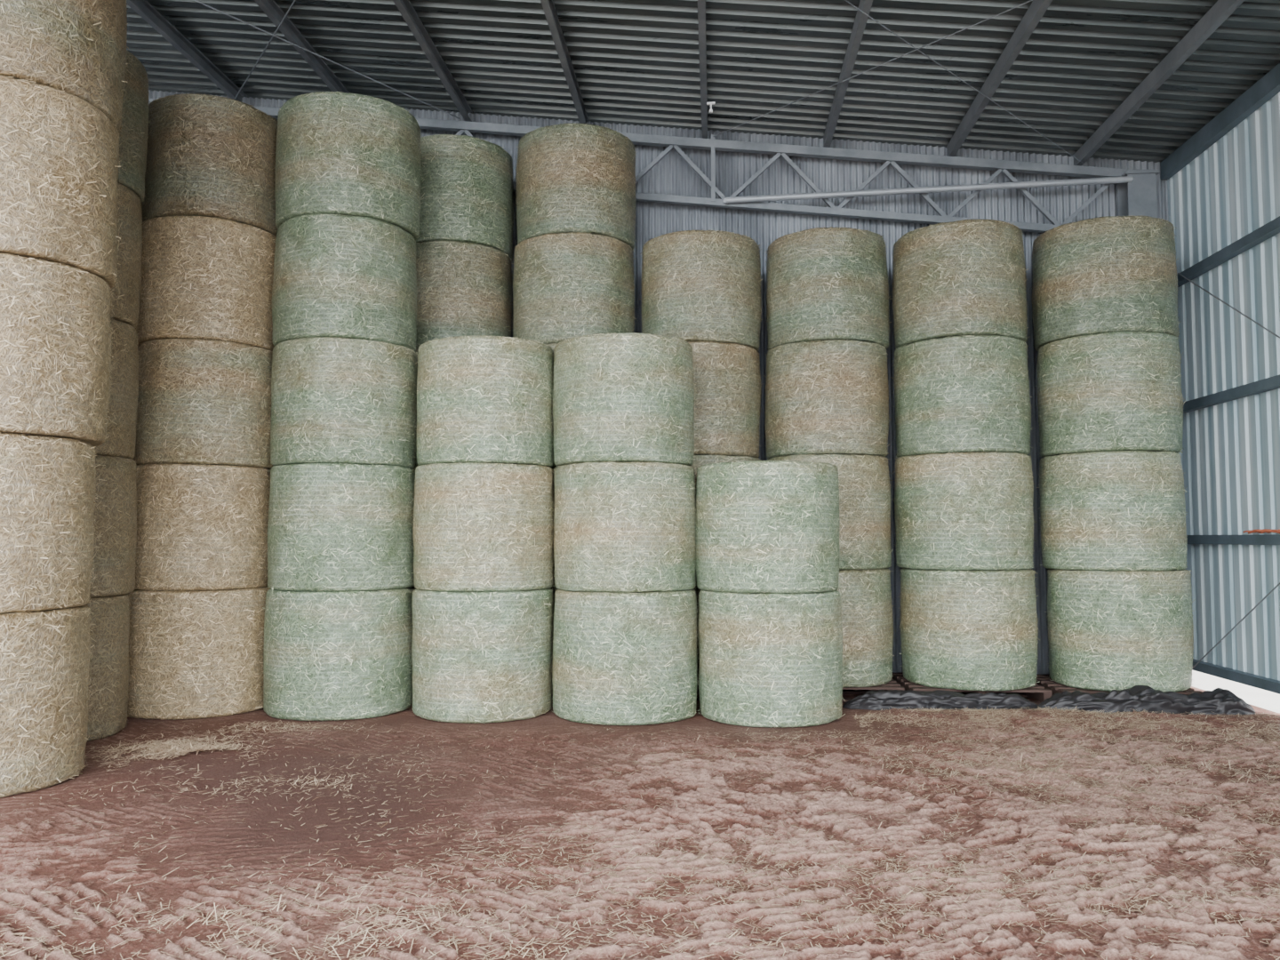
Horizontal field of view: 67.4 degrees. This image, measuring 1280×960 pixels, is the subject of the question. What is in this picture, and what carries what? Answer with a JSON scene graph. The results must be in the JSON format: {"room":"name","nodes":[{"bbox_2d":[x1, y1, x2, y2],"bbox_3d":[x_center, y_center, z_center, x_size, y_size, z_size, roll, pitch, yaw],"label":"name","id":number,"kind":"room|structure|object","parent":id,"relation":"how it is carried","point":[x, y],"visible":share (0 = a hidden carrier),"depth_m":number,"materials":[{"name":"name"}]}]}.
{"room":"farm building","nodes":[
{"label":"farm building","id":0,"kind":"room"},
{"bbox_2d":[148,98,1124,232],"bbox_3d":[-2.948,-4.149,11.990,17.314,2.607,0.100,0,-3,4],"label":"truss","id":1,"kind":"structure","parent":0,"point":[783,150],"depth_m":11.54,"materials":[{"name":"grey metal"}]},
{"bbox_2d":[193,0,1083,163],"bbox_3d":[-1.140,-4.479,8.849,12.410,1.338,5.710,0,-3,4],"label":"rods","id":2,"kind":"object","parent":1,"relation":"attached to","point":[293,2],"visible":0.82,"depth_m":10.04,"materials":[{"name":"paint"}]},
{"bbox_2d":[706,102,714,112],"bbox_3d":[0.799,-4.187,10.790,0.090,0.114,0.040,0,-3,4],"label":"fitting","id":3,"kind":"object","parent":1,"relation":"attached to","point":[708,103],"visible":1,"depth_m":10.78,"materials":[{"name":"white plastic"}]},
{"bbox_2d":[723,176,1133,205],"bbox_3d":[3.362,-3.423,11.391,4.731,0.192,0.176,0,-3,4],"label":"tube","id":4,"kind":"object","parent":1,"relation":"attached to","point":[1124,179],"visible":1,"depth_m":11.31,"materials":[{"name":"metal"}]},
{"bbox_2d":[0,686,1279,959],"bbox_3d":[-3.378,1.988,5.068,18.460,0.124,13.800,0,-3,4],"label":"floor","id":5,"kind":"structure","parent":0,"point":[141,807],"depth_m":5.45,"materials":[{"name":"brown soil"}]},
{"bbox_2d":[0,605,94,797],"bbox_3d":[-4.685,1.509,6.764,1.439,1.200,1.435,0,-3,-7],"label":"hay bale","id":6,"kind":"object","parent":5,"relation":"on","point":[44,655],"visible":0.94,"depth_m":6.49},
{"bbox_2d":[0,432,100,613],"bbox_3d":[-4.696,0.309,6.840,1.436,1.200,1.432,-3,-5,41],"label":"hay bale","id":7,"kind":"object","parent":6,"relation":"on","point":[47,484],"visible":1,"depth_m":6.55},
{"bbox_2d":[0,252,115,446],"bbox_3d":[-4.597,-0.890,6.913,1.414,1.200,1.424,-1,-3,9],"label":"hay bale","id":8,"kind":"object","parent":7,"relation":"on","point":[55,336],"visible":0.92,"depth_m":6.58},
{"bbox_2d":[0,74,124,288],"bbox_3d":[-4.559,-2.090,6.968,1.406,1.200,1.451,-2,-4,33],"label":"hay bale","id":9,"kind":"object","parent":8,"relation":"on","point":[60,155],"visible":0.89,"depth_m":6.59},
{"bbox_2d":[0,0,128,135],"bbox_3d":[-4.565,-3.288,7.060,1.418,1.200,1.418,2,-4,-31],"label":"hay bale","id":10,"kind":"object","parent":9,"relation":"on","point":[77,48],"visible":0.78,"depth_m":6.72},
{"bbox_2d":[86,593,129,741],"bbox_3d":[-5.214,1.602,8.324,1.447,1.200,1.460,2,-4,-28],"label":"hay bale","id":11,"kind":"object","parent":5,"relation":"on","point":[109,623],"visible":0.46,"depth_m":8.19},
{"bbox_2d":[89,455,138,597],"bbox_3d":[-5.190,0.403,8.389,1.454,1.200,1.449,-1,-4,15],"label":"hay bale","id":12,"kind":"object","parent":11,"relation":"on","point":[116,511],"visible":0.44,"depth_m":8.24},
{"bbox_2d":[93,319,140,459],"bbox_3d":[-5.211,-0.796,8.464,1.434,1.200,1.431,1,-4,-22],"label":"hay bale","id":13,"kind":"object","parent":12,"relation":"on","point":[123,404],"visible":0.3,"depth_m":8.41},
{"bbox_2d":[110,182,143,329],"bbox_3d":[-5.202,-1.996,8.531,1.426,1.200,1.436,1,-4,-12],"label":"hay bale","id":14,"kind":"object","parent":13,"relation":"on","point":[126,300],"visible":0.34,"depth_m":8.47},
{"bbox_2d":[118,50,151,202],"bbox_3d":[-5.191,-3.195,8.608,1.449,1.200,1.430,1,-3,-10],"label":"hay bale","id":15,"kind":"object","parent":14,"relation":"on","point":[133,140],"visible":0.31,"depth_m":8.54},
{"bbox_2d":[127,586,270,719],"bbox_3d":[-4.434,1.682,9.653,1.458,1.200,1.423,1,-3,-10],"label":"hay bale","id":16,"kind":"object","parent":5,"relation":"on","point":[194,654],"visible":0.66,"depth_m":9.04},
{"bbox_2d":[134,464,270,591],"bbox_3d":[-4.444,0.482,9.717,1.431,1.200,1.434,3,-5,-44],"label":"hay bale","id":17,"kind":"object","parent":16,"relation":"on","point":[200,527],"visible":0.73,"depth_m":9.10},
{"bbox_2d":[132,337,273,470],"bbox_3d":[-4.390,-0.717,9.784,1.425,1.200,1.449,0,-3,-8],"label":"hay bale","id":18,"kind":"object","parent":17,"relation":"on","point":[204,402],"visible":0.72,"depth_m":9.17},
{"bbox_2d":[136,215,276,351],"bbox_3d":[-4.408,-1.917,9.853,1.424,1.200,1.437,-2,-4,29],"label":"hay bale","id":19,"kind":"object","parent":18,"relation":"on","point":[211,278],"visible":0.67,"depth_m":9.25},
{"bbox_2d":[141,93,278,236],"bbox_3d":[-4.393,-3.115,9.951,1.420,1.200,1.441,-1,-4,22],"label":"hay bale","id":20,"kind":"object","parent":19,"relation":"on","point":[208,156],"visible":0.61,"depth_m":9.33},
{"bbox_2d":[259,587,414,721],"bbox_3d":[-2.999,1.680,9.611,1.471,1.200,1.475,1,-4,-11],"label":"hay bale","id":21,"kind":"object","parent":5,"relation":"on","point":[328,655],"visible":0.88,"depth_m":8.99},
{"bbox_2d":[264,463,415,591],"bbox_3d":[-2.980,0.480,9.671,1.474,1.200,1.488,-2,-4,30],"label":"hay bale","id":22,"kind":"object","parent":21,"relation":"on","point":[332,526],"visible":0.91,"depth_m":9.05},
{"bbox_2d":[268,336,418,469],"bbox_3d":[-2.981,-0.720,9.743,1.471,1.200,1.482,-1,-4,13],"label":"hay bale","id":23,"kind":"object","parent":22,"relation":"on","point":[334,400],"visible":0.92,"depth_m":9.13},
{"bbox_2d":[268,213,419,352],"bbox_3d":[-3.002,-1.919,9.816,1.447,1.200,1.460,0,-3,-7],"label":"hay bale","id":24,"kind":"object","parent":23,"relation":"on","point":[338,276],"visible":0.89,"depth_m":9.22},
{"bbox_2d":[273,91,423,241],"bbox_3d":[-2.996,-3.117,9.908,1.487,1.200,1.451,1,-4,-14],"label":"hay bale","id":25,"kind":"object","parent":24,"relation":"on","point":[339,153],"visible":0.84,"depth_m":9.29},
{"bbox_2d":[409,588,554,723],"bbox_3d":[-1.540,1.673,9.491,1.439,1.200,1.448,-3,-5,42],"label":"hay bale","id":26,"kind":"object","parent":5,"relation":"on","point":[477,657],"visible":0.91,"depth_m":8.88},
{"bbox_2d":[411,462,554,591],"bbox_3d":[-1.545,0.474,9.575,1.439,1.200,1.434,1,-4,-15],"label":"hay bale","id":27,"kind":"object","parent":26,"relation":"on","point":[477,526],"visible":0.95,"depth_m":8.96},
{"bbox_2d":[414,335,554,468],"bbox_3d":[-1.524,-0.725,9.657,1.430,1.200,1.441,-2,-4,24],"label":"hay bale","id":28,"kind":"object","parent":27,"relation":"on","point":[481,398],"visible":0.84,"depth_m":9.04},
{"bbox_2d":[550,588,698,726],"bbox_3d":[-0.155,1.666,9.384,1.443,1.200,1.438,1,-4,-18],"label":"hay bale","id":29,"kind":"object","parent":5,"relation":"on","point":[621,659],"visible":0.95,"depth_m":8.77},
{"bbox_2d":[552,461,696,591],"bbox_3d":[-0.144,0.468,9.470,1.448,1.200,1.449,-2,-4,32],"label":"hay bale","id":30,"kind":"object","parent":29,"relation":"on","point":[624,526],"visible":0.98,"depth_m":8.86},
{"bbox_2d":[552,332,696,466],"bbox_3d":[-0.159,-0.733,9.521,1.442,1.200,1.445,0,-3,1],"label":"hay bale","id":31,"kind":"object","parent":30,"relation":"on","point":[627,396],"visible":0.91,"depth_m":8.92},
{"bbox_2d":[0,704,1279,959],"bbox_3d":[1.422,1.995,5.511,12.538,0.155,7.889,0,-3,4],"label":"straw","id":32,"kind":"object","parent":5,"relation":"on","point":[188,747],"visible":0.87,"depth_m":5.16,"materials":[{"name":"beige plant"}]},
{"bbox_2d":[696,684,699,700],"bbox_3d":[0.682,2.252,10.583,1.370,0.158,1.200,0,-3,4],"label":"wooden pallet","id":33,"kind":"object","parent":5,"relation":"on","point":[698,694],"visible":0.02,"depth_m":9.99,"materials":[{"name":"brown wood"}]},
{"bbox_2d":[693,579,702,684],"bbox_3d":[0.679,1.568,10.591,1.399,1.200,1.426,1,-4,-17],"label":"hay bale","id":34,"kind":"object","parent":33,"relation":"on","point":[696,588],"visible":0.02,"depth_m":9.93},
{"bbox_2d":[691,454,761,500],"bbox_3d":[0.693,0.370,10.679,1.399,1.200,1.424,1,-4,-16],"label":"hay bale","id":35,"kind":"object","parent":34,"relation":"on","point":[699,460],"visible":0.05,"depth_m":10.07},
{"bbox_2d":[688,341,761,458],"bbox_3d":[0.670,-0.830,10.738,1.387,1.200,1.396,0,-3,-8],"label":"hay bale","id":36,"kind":"object","parent":35,"relation":"on","point":[727,377],"visible":0.58,"depth_m":10.13},
{"bbox_2d":[639,229,762,351],"bbox_3d":[0.686,-2.029,10.818,1.384,1.200,1.389,-2,-4,24],"label":"hay bale","id":37,"kind":"object","parent":36,"relation":"on","point":[698,285],"visible":0.84,"depth_m":10.22},
{"bbox_2d":[696,590,845,727],"bbox_3d":[1.248,1.660,9.286,1.424,1.200,1.432,1,-4,-15],"label":"hay bale","id":38,"kind":"object","parent":5,"relation":"on","point":[767,660],"visible":0.96,"depth_m":8.67},
{"bbox_2d":[694,460,841,592],"bbox_3d":[1.234,0.460,9.337,1.436,1.200,1.458,-1,-4,12],"label":"hay bale","id":39,"kind":"object","parent":38,"relation":"on","point":[762,526],"visible":1,"depth_m":8.72},
{"bbox_2d":[841,678,904,702],"bbox_3d":[2.073,2.246,10.475,1.370,0.158,1.200,0,-3,4],"label":"wooden pallet","id":40,"kind":"object","parent":5,"relation":"on","point":[892,684],"visible":0.15,"depth_m":9.90,"materials":[{"name":"brown wood"}]},
{"bbox_2d":[835,568,894,687],"bbox_3d":[2.072,1.562,10.483,1.399,1.200,1.398,1,-3,-9],"label":"hay bale","id":41,"kind":"object","parent":40,"relation":"on","point":[866,596],"visible":0.41,"depth_m":9.88},
{"bbox_2d":[767,454,893,569],"bbox_3d":[2.055,0.362,10.550,1.400,1.200,1.394,-1,-3,9],"label":"hay bale","id":42,"kind":"object","parent":41,"relation":"on","point":[864,485],"visible":0.47,"depth_m":9.97},
{"bbox_2d":[763,339,891,459],"bbox_3d":[2.058,-0.836,10.646,1.381,1.200,1.387,0,-3,-7],"label":"hay bale","id":43,"kind":"object","parent":42,"relation":"on","point":[822,396],"visible":0.94,"depth_m":10.06},
{"bbox_2d":[764,226,891,350],"bbox_3d":[2.085,-2.036,10.707,1.400,1.200,1.410,0,-3,4],"label":"hay bale","id":44,"kind":"object","parent":43,"relation":"on","point":[823,284],"visible":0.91,"depth_m":10.13},
{"bbox_2d":[842,689,1037,711],"bbox_3d":[2.991,2.183,9.516,1.930,0.179,0.340,0,-3,4],"label":"tarp","id":45,"kind":"object","parent":5,"relation":"on","point":[881,700],"visible":0.98,"depth_m":9.42,"materials":[{"name":"black plastic"}]},
{"bbox_2d":[891,672,1052,704],"bbox_3d":[3.509,2.235,10.304,1.370,0.158,1.200,0,-3,4],"label":"wooden pallet","id":46,"kind":"object","parent":5,"relation":"on","point":[1038,692],"visible":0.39,"depth_m":9.79,"materials":[{"name":"brown wood"}]},
{"bbox_2d":[898,568,1039,690],"bbox_3d":[3.498,1.549,10.275,1.424,1.200,1.450,-1,-3,10],"label":"hay bale","id":47,"kind":"object","parent":46,"relation":"on","point":[968,630],"visible":0.97,"depth_m":9.68},
{"bbox_2d":[891,451,1037,570],"bbox_3d":[3.478,0.351,10.364,1.452,1.200,1.445,1,-4,-22],"label":"hay bale","id":48,"kind":"object","parent":47,"relation":"on","point":[964,511],"visible":1,"depth_m":9.77},
{"bbox_2d":[892,335,1032,457],"bbox_3d":[3.484,-0.849,10.427,1.443,1.200,1.423,-2,-4,27],"label":"hay bale","id":49,"kind":"object","parent":48,"relation":"on","point":[955,394],"visible":0.94,"depth_m":9.84},
{"bbox_2d":[890,218,1030,348],"bbox_3d":[3.472,-2.048,10.502,1.435,1.200,1.422,-1,-4,17],"label":"hay bale","id":50,"kind":"object","parent":49,"relation":"on","point":[964,277],"visible":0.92,"depth_m":9.90},
{"bbox_2d":[1035,673,1202,695],"bbox_3d":[4.973,2.227,10.170,1.370,0.158,1.200,0,-3,4],"label":"wooden pallet","id":51,"kind":"object","parent":5,"relation":"on","point":[1044,680],"visible":0.16,"depth_m":9.85,"materials":[{"name":"brown wood"}]},
{"bbox_2d":[1045,568,1195,692],"bbox_3d":[5.046,1.540,10.127,1.422,1.200,1.434,-2,-4,27],"label":"hay bale","id":52,"kind":"object","parent":51,"relation":"on","point":[1108,630],"visible":0.95,"depth_m":9.55},
{"bbox_2d":[1036,450,1188,570],"bbox_3d":[5.006,0.342,10.215,1.444,1.200,1.416,-1,-4,19],"label":"hay bale","id":53,"kind":"object","parent":52,"relation":"on","point":[1114,510],"visible":1,"depth_m":9.63},
{"bbox_2d":[1035,331,1185,457],"bbox_3d":[4.996,-0.858,10.271,1.444,1.200,1.439,0,-3,-5],"label":"hay bale","id":54,"kind":"object","parent":53,"relation":"on","point":[1117,390],"visible":0.94,"depth_m":9.68},
{"bbox_2d":[1029,215,1180,351],"bbox_3d":[5.003,-2.056,10.373,1.464,1.200,1.423,-1,-4,11],"label":"hay bale","id":55,"kind":"object","parent":54,"relation":"on","point":[1108,274],"visible":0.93,"depth_m":9.78},
{"bbox_2d":[1113,168,1159,217],"bbox_3d":[5.836,-0.608,11.117,0.380,5.987,0.340,0,-3,4],"label":"column","id":56,"kind":"structure","parent":5,"relation":"on","point":[1137,197],"depth_m":11.13,"materials":[{"name":"metal"}]},
{"bbox_2d":[1035,685,1255,715],"bbox_3d":[4.886,2.123,9.267,2.077,0.270,0.458,0,-3,0],"label":"tarp","id":57,"kind":"object","parent":5,"relation":"on","point":[1140,698],"visible":0.97,"depth_m":9.16,"materials":[{"name":"black plastic"}]},
{"bbox_3d":[-0.745,2.258,10.674,1.370,0.158,1.200,0,-3,4],"label":"wooden pallet","id":58,"kind":"object","parent":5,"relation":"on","visible":0},
{"bbox_2d":[551,568,558,612],"bbox_3d":[-0.753,1.575,10.697,1.420,1.200,1.393,3,-4,-39],"label":"hay bale","id":59,"kind":"object","parent":58,"relation":"on","point":[554,588],"visible":0.02,"depth_m":10.05},
{"bbox_3d":[-0.744,0.376,10.774,1.444,1.200,1.409,0,-3,4],"label":"hay bale","id":60,"kind":"object","parent":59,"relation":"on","visible":0},
{"bbox_2d":[546,343,558,353],"bbox_3d":[-0.758,-0.825,10.825,1.404,1.200,1.402,3,-4,-40],"label":"hay bale","id":61,"kind":"object","parent":60,"relation":"on","point":[553,345],"visible":0.02,"depth_m":10.23},
{"bbox_2d":[510,232,636,344],"bbox_3d":[-0.749,-2.023,10.921,1.425,1.200,1.413,-2,-4,29],"label":"hay bale","id":62,"kind":"object","parent":61,"relation":"on","point":[566,285],"visible":0.73,"depth_m":10.31},
{"bbox_2d":[514,122,636,251],"bbox_3d":[-0.728,-3.223,10.985,1.409,1.200,1.410,-1,-4,11],"label":"hay bale","id":63,"kind":"object","parent":62,"relation":"on","point":[571,177],"visible":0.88,"depth_m":10.39},
{"bbox_3d":[-2.190,2.273,10.927,1.370,0.158,1.200,0,-3,4],"label":"wooden pallet","id":64,"kind":"object","parent":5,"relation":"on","visible":0},
{"bbox_3d":[-2.199,1.591,10.967,1.415,1.200,1.419,0,-3,4],"label":"hay bale","id":65,"kind":"object","parent":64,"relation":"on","visible":0},
{"bbox_3d":[-2.177,0.391,11.035,1.421,1.200,1.419,0,-3,4],"label":"hay bale","id":66,"kind":"object","parent":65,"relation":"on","visible":0},
{"bbox_2d":[415,349,418,457],"bbox_3d":[-2.194,-0.807,11.116,1.393,1.200,1.429,-1,-4,22],"label":"hay bale","id":67,"kind":"object","parent":66,"relation":"on","point":[417,350],"visible":0.02,"depth_m":10.51},
{"bbox_2d":[416,240,512,349],"bbox_3d":[-2.188,-2.007,11.177,1.412,1.200,1.393,2,-4,-30],"label":"hay bale","id":68,"kind":"object","parent":67,"relation":"on","point":[464,288],"visible":0.59,"depth_m":10.57},
{"bbox_2d":[416,134,516,259],"bbox_3d":[-2.174,-3.206,11.263,1.435,1.200,1.421,0,-3,-8],"label":"hay bale","id":69,"kind":"object","parent":68,"relation":"on","point":[467,191],"visible":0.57,"depth_m":10.64},
{"bbox_2d":[148,89,1168,674],"bbox_3d":[-2.875,-1.649,12.060,18.415,8.139,0.036,0,-3,4],"label":"wall","id":70,"kind":"structure","parent":0,"point":[672,175],"depth_m":11.74,"materials":[{"name":"grey metal"}]},
{"bbox_2d":[697,0,707,138],"bbox_3d":[0.314,-4.645,5.616,0.070,0.160,12.570,0,-3,4],"label":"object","id":71,"kind":"structure","parent":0,"point":[701,4],"depth_m":9.95,"materials":[{"name":"grey metal"}]},
{"bbox_2d":[126,0,1279,162],"bbox_3d":[-3.295,-5.124,5.991,18.950,2.083,12.800,0,-3,4],"label":"ceiling","id":72,"kind":"structure","parent":0,"point":[635,62],"depth_m":10.23,"materials":[{"name":"grey metal"}]},
{"bbox_2d":[126,0,247,101],"bbox_3d":[-5.588,-5.250,6.112,0.070,0.160,12.570,0,-3,4],"label":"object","id":73,"kind":"structure","parent":72,"relation":"attached to","point":[143,8],"depth_m":10.99,"materials":[{"name":"paint"}]},
{"bbox_2d":[254,0,349,93],"bbox_3d":[-4.112,-5.098,5.988,0.070,0.160,12.570,0,-3,4],"label":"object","id":74,"kind":"structure","parent":72,"relation":"attached to","point":[270,8],"depth_m":10.63,"materials":[{"name":"paint"}]},
{"bbox_2d":[392,0,472,121],"bbox_3d":[-2.637,-4.947,5.864,0.070,0.160,12.570,0,-3,4],"label":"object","id":75,"kind":"structure","parent":72,"relation":"attached to","point":[405,8],"depth_m":10.53,"materials":[{"name":"paint"}]},
{"bbox_2d":[540,0,588,123],"bbox_3d":[-1.161,-4.796,5.740,0.070,0.160,12.570,0,-3,4],"label":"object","id":76,"kind":"structure","parent":72,"relation":"attached to","point":[548,7],"depth_m":10.22,"materials":[{"name":"paint"}]},
{"bbox_2d":[823,0,872,147],"bbox_3d":[1.790,-4.494,5.491,0.070,0.160,12.570,0,-3,4],"label":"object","id":77,"kind":"structure","parent":72,"relation":"attached to","point":[865,5],"depth_m":9.74,"materials":[{"name":"paint"}]},
{"bbox_2d":[946,0,1052,156],"bbox_3d":[3.265,-4.343,5.367,0.070,0.160,12.570,0,-3,4],"label":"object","id":78,"kind":"structure","parent":72,"relation":"attached to","point":[1037,8],"depth_m":9.51,"materials":[{"name":"paint"}]},
{"bbox_2d":[1073,0,1245,165],"bbox_3d":[4.741,-4.191,5.243,0.070,0.160,12.570,0,-3,4],"label":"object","id":79,"kind":"structure","parent":72,"relation":"attached to","point":[1221,10],"depth_m":9.26,"materials":[{"name":"paint"}]},
{"bbox_2d":[1167,91,1279,680],"bbox_3d":[5.815,-1.200,5.045,0.024,5.940,12.800,0,-3,4],"label":"wall","id":80,"kind":"structure","parent":0,"point":[1230,455],"depth_m":10.04,"materials":[{"name":"grey metal"}]},
{"bbox_2d":[1160,63,1279,179],"bbox_3d":[5.748,-4.048,5.156,0.090,0.200,12.570,0,-3,4],"label":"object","id":81,"kind":"object","parent":80,"relation":"attached to","point":[1268,86],"visible":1,"depth_m":10.01,"materials":[{"name":"metal"}]},
{"bbox_2d":[1177,216,1279,287],"bbox_3d":[5.743,-2.660,5.078,0.100,0.100,12.580,0,-3,4],"label":"beam","id":82,"kind":"structure","parent":80,"relation":"attached to","point":[1271,228],"depth_m":9.86,"materials":[{"name":"grey metal"}]},
{"bbox_2d":[1183,374,1279,413],"bbox_3d":[5.743,-1.183,4.989,0.100,0.100,12.580,0,-3,4],"label":"beam","id":83,"kind":"structure","parent":80,"relation":"attached to","point":[1271,383],"depth_m":9.83,"materials":[{"name":"grey metal"}]},
{"bbox_2d":[1186,534,1279,544],"bbox_3d":[5.743,0.315,4.899,0.100,0.100,12.580,0,-3,4],"label":"beam","id":84,"kind":"structure","parent":80,"relation":"attached to","point":[1254,539],"depth_m":9.77,"materials":[{"name":"grey metal"}]},
{"bbox_2d":[1192,658,1279,694],"bbox_3d":[5.743,1.712,4.815,0.100,0.100,12.580,0,-3,4],"label":"beam","id":85,"kind":"structure","parent":80,"relation":"attached to","point":[1269,684],"depth_m":9.77,"materials":[{"name":"grey metal"}]},
{"bbox_2d":[1177,272,1279,669],"bbox_3d":[5.929,-0.278,8.296,0.014,4.460,5.006,0,-3,4],"label":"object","id":86,"kind":"structure","parent":0,"point":[1241,313],"depth_m":9.73,"materials":[{"name":"grey metal"}]},
{"bbox_2d":[1242,528,1279,534],"bbox_3d":[6.070,0.490,9.160,0.076,0.045,1.087,0,-3,4],"label":"rope","id":87,"kind":"object","parent":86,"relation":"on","point":[1262,531],"visible":1,"depth_m":9.35,"materials":[{"name":"orange fabric"}]},
{"label":"outside","id":88,"kind":"structure","parent":0,"visible":0},
{"bbox_2d":[1191,670,1279,712],"bbox_3d":[0.000,1.797,-0.108,120.000,0.001,120.000,0,-3,4],"label":"ground","id":89,"kind":"structure","parent":88,"point":[1269,700],"depth_m":11.35,"materials":[{"name":"white concrete"}]}
]}

